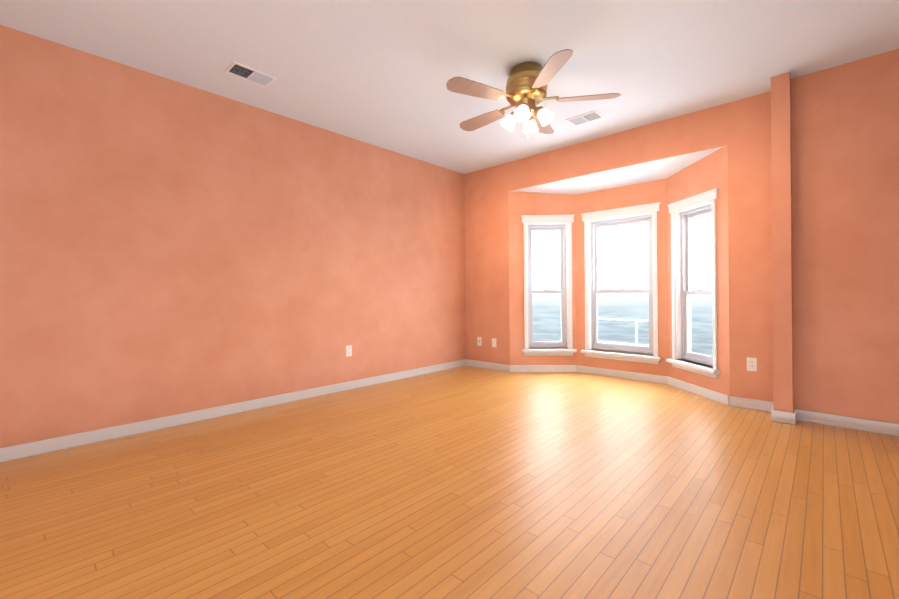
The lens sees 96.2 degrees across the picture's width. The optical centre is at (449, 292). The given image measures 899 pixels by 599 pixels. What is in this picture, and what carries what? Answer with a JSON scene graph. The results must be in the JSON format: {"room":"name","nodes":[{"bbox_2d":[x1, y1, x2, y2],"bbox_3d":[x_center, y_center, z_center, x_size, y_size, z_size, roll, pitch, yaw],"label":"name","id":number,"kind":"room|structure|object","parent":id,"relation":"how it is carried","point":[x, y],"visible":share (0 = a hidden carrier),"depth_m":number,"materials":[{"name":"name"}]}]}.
{"room":"empty living room","nodes":[
{"label":"empty living room","id":0,"kind":"room"},
{"bbox_2d":[0,25,465,447],"bbox_3d":[-1.992,-0.309,3.462,0.180,2.700,6.660,-1,0,43],"label":"wall","id":1,"kind":"structure","parent":0,"point":[169,247],"depth_m":3.23,"materials":[{"name":"paint"}]},
{"bbox_2d":[0,359,465,462],"bbox_3d":[-1.909,0.998,3.391,0.020,0.085,6.300,-1,0,43],"label":"baseboard","id":2,"kind":"structure","parent":1,"relation":"attached to","point":[9,453],"depth_m":3.21,"materials":[{"name":"white wood"}]},
{"bbox_2d":[346,345,351,356],"bbox_3d":[-1.075,0.627,4.308,0.020,0.115,0.070,-1,0,43],"label":"outlet","id":3,"kind":"object","parent":1,"relation":"attached to","point":[349,350],"visible":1,"depth_m":4.30,"materials":[{"name":"white plastic"}]},
{"bbox_2d":[0,365,898,598],"bbox_3d":[0.251,1.071,1.837,5.660,0.100,7.320,-1,0,43],"label":"floor","id":4,"kind":"structure","parent":0,"point":[466,482],"depth_m":1.97,"materials":[{"name":"brown wood"}]},
{"bbox_2d":[0,0,898,173],"bbox_3d":[0.006,-1.737,1.601,5.660,0.120,6.660,-1,0,43],"label":"ceiling","id":5,"kind":"structure","parent":0,"point":[379,73],"depth_m":2.81,"materials":[{"name":"paint"}]},
{"bbox_2d":[225,61,276,86],"bbox_3d":[-1.516,-1.659,3.083,0.190,0.009,0.310,-1,0,43],"label":"ceiling vent","id":6,"kind":"object","parent":5,"relation":"in","point":[239,70],"visible":1,"depth_m":3.08,"materials":[{"name":"white metal"}]},
{"bbox_2d":[446,49,620,138],"bbox_3d":[0.551,-1.412,3.098,1.242,0.531,1.290,-1,0,43],"label":"ceiling fan","id":7,"kind":"object","parent":5,"relation":"hanging from","point":[526,87],"visible":1,"depth_m":2.96,"materials":[{"name":"brown wood"}]},
{"bbox_2d":[566,110,603,125],"bbox_3d":[1.308,-1.677,3.899,0.300,0.009,0.200,-1,0,43],"label":"ceiling vent","id":8,"kind":"object","parent":5,"relation":"in","point":[594,115],"visible":1,"depth_m":3.89,"materials":[{"name":"white metal"}]},
{"bbox_2d":[508,191,575,364],"bbox_3d":[1.255,-0.328,5.275,0.970,2.700,0.180,0,0,2],"label":"wall","id":9,"kind":"structure","parent":0,"point":[527,203],"depth_m":5.19,"materials":[{"name":"paint"}]},
{"bbox_2d":[510,365,575,371],"bbox_3d":[1.201,0.980,5.176,0.850,0.085,0.016,0,0,2],"label":"baseboard","id":10,"kind":"structure","parent":9,"relation":"attached to","point":[542,368],"depth_m":5.17,"materials":[{"name":"white wood"}]},
{"bbox_2d":[521,215,575,355],"bbox_3d":[1.265,-0.088,5.234,0.680,1.800,0.230,0,0,2],"label":"window","id":11,"kind":"structure","parent":9,"relation":"in","point":[540,222],"depth_m":5.19,"materials":[{"name":"white wood"}]},
{"bbox_2d":[514,146,723,194],"bbox_3d":[1.882,-1.458,4.684,2.650,0.451,0.710,-1,0,43],"label":"ceiling soffit","id":12,"kind":"structure","parent":0,"point":[646,172],"depth_m":4.50,"materials":[{"name":"paint"}]},
{"bbox_2d":[575,178,667,375],"bbox_3d":[2.071,-0.335,4.876,1.310,2.700,0.180,-1,0,43],"label":"wall","id":13,"kind":"structure","parent":0,"point":[650,192],"depth_m":4.73,"materials":[{"name":"paint"}]},
{"bbox_2d":[581,202,661,363],"bbox_3d":[2.054,-0.095,4.838,0.915,1.800,0.230,-1,0,43],"label":"window","id":14,"kind":"structure","parent":13,"relation":"in","point":[618,215],"depth_m":4.84,"materials":[{"name":"white wood"}]},
{"bbox_2d":[576,365,667,383],"bbox_3d":[2.013,0.973,4.801,1.070,0.085,0.016,-1,0,43],"label":"baseboard","id":15,"kind":"structure","parent":13,"relation":"attached to","point":[627,375],"depth_m":4.76,"materials":[{"name":"white wood"}]},
{"bbox_2d":[464,49,898,423],"bbox_3d":[2.173,-0.338,3.921,5.300,2.700,0.320,-1,0,43],"label":"wall","id":16,"kind":"structure","parent":0,"point":[845,181],"depth_m":3.15,"materials":[{"name":"paint"}]},
{"bbox_2d":[477,337,481,345],"bbox_3d":[0.410,0.674,5.530,0.070,0.115,0.008,-1,0,43],"label":"electrical outlet","id":17,"kind":"object","parent":16,"relation":"attached to","point":[479,341],"visible":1,"depth_m":5.53,"materials":[{"name":"white plastic"}]},
{"bbox_2d":[466,359,509,371],"bbox_3d":[0.495,0.986,5.444,0.750,0.085,0.020,-1,0,43],"label":"baseboard","id":18,"kind":"structure","parent":16,"relation":"attached to","point":[493,366],"depth_m":5.41,"materials":[{"name":"white wood"}]},
{"bbox_2d":[492,338,495,346],"bbox_3d":[0.595,0.672,5.364,0.070,0.115,0.020,-1,0,43],"label":"electrical outlet","id":19,"kind":"object","parent":16,"relation":"attached to","point":[493,342],"visible":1,"depth_m":5.36,"materials":[{"name":"white plastic"}]},
{"bbox_2d":[730,396,772,411],"bbox_3d":[2.611,0.966,3.479,0.325,0.085,0.020,-1,0,43],"label":"baseboard","id":20,"kind":"structure","parent":16,"relation":"attached to","point":[760,405],"depth_m":3.48,"materials":[{"name":"white wood"}]},
{"bbox_2d":[747,357,756,371],"bbox_3d":[2.614,0.623,3.489,0.070,0.115,0.020,-1,0,43],"label":"electrical outlet","id":21,"kind":"object","parent":16,"relation":"attached to","point":[751,364],"visible":1,"depth_m":3.48,"materials":[{"name":"white plastic"}]},
{"bbox_2d":[796,409,898,436],"bbox_3d":[3.364,0.959,2.589,1.760,0.085,0.020,-1,0,43],"label":"baseboard","id":22,"kind":"structure","parent":16,"relation":"attached to","point":[881,427],"depth_m":2.97,"materials":[{"name":"white wood"}]},
{"bbox_2d":[667,144,729,395],"bbox_3d":[2.529,-0.340,4.092,0.180,2.700,0.970,0,0,-6],"label":"wall","id":23,"kind":"structure","parent":0,"point":[706,173],"depth_m":3.74,"materials":[{"name":"paint"}]},
{"bbox_2d":[666,188,719,378],"bbox_3d":[2.494,-0.077,4.055,0.230,1.755,0.695,0,0,-6],"label":"window","id":24,"kind":"structure","parent":23,"relation":"in","point":[680,260],"depth_m":4.25,"materials":[{"name":"white wood"}]},
{"bbox_2d":[667,377,729,404],"bbox_3d":[2.447,0.968,4.019,0.016,0.085,0.850,0,0,-6],"label":"baseboard","id":25,"kind":"structure","parent":23,"relation":"attached to","point":[706,393],"depth_m":3.94,"materials":[{"name":"white wood"}]},
{"bbox_2d":[771,72,793,412],"bbox_3d":[2.681,-0.343,3.245,0.115,2.700,0.300,-1,0,43],"label":"pillar","id":26,"kind":"structure","parent":0,"point":[782,278],"depth_m":3.13,"materials":[{"name":"paint"}]},
{"bbox_2d":[771,410,795,423],"bbox_3d":[2.582,0.965,3.124,0.147,0.085,0.020,-1,0,43],"label":"baseboard","id":27,"kind":"structure","parent":26,"relation":"attached to","point":[783,416],"depth_m":3.12,"materials":[{"name":"white wood"}]},
{"label":"outside","id":28,"kind":"structure","parent":0,"visible":0},
{"bbox_2d":[598,318,648,345],"bbox_3d":[2.302,0.678,5.115,1.030,0.672,0.024,-1,0,43],"label":"guard rail","id":29,"kind":"object","parent":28,"point":[636,320],"depth_m":5.10,"materials":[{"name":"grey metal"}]}
]}

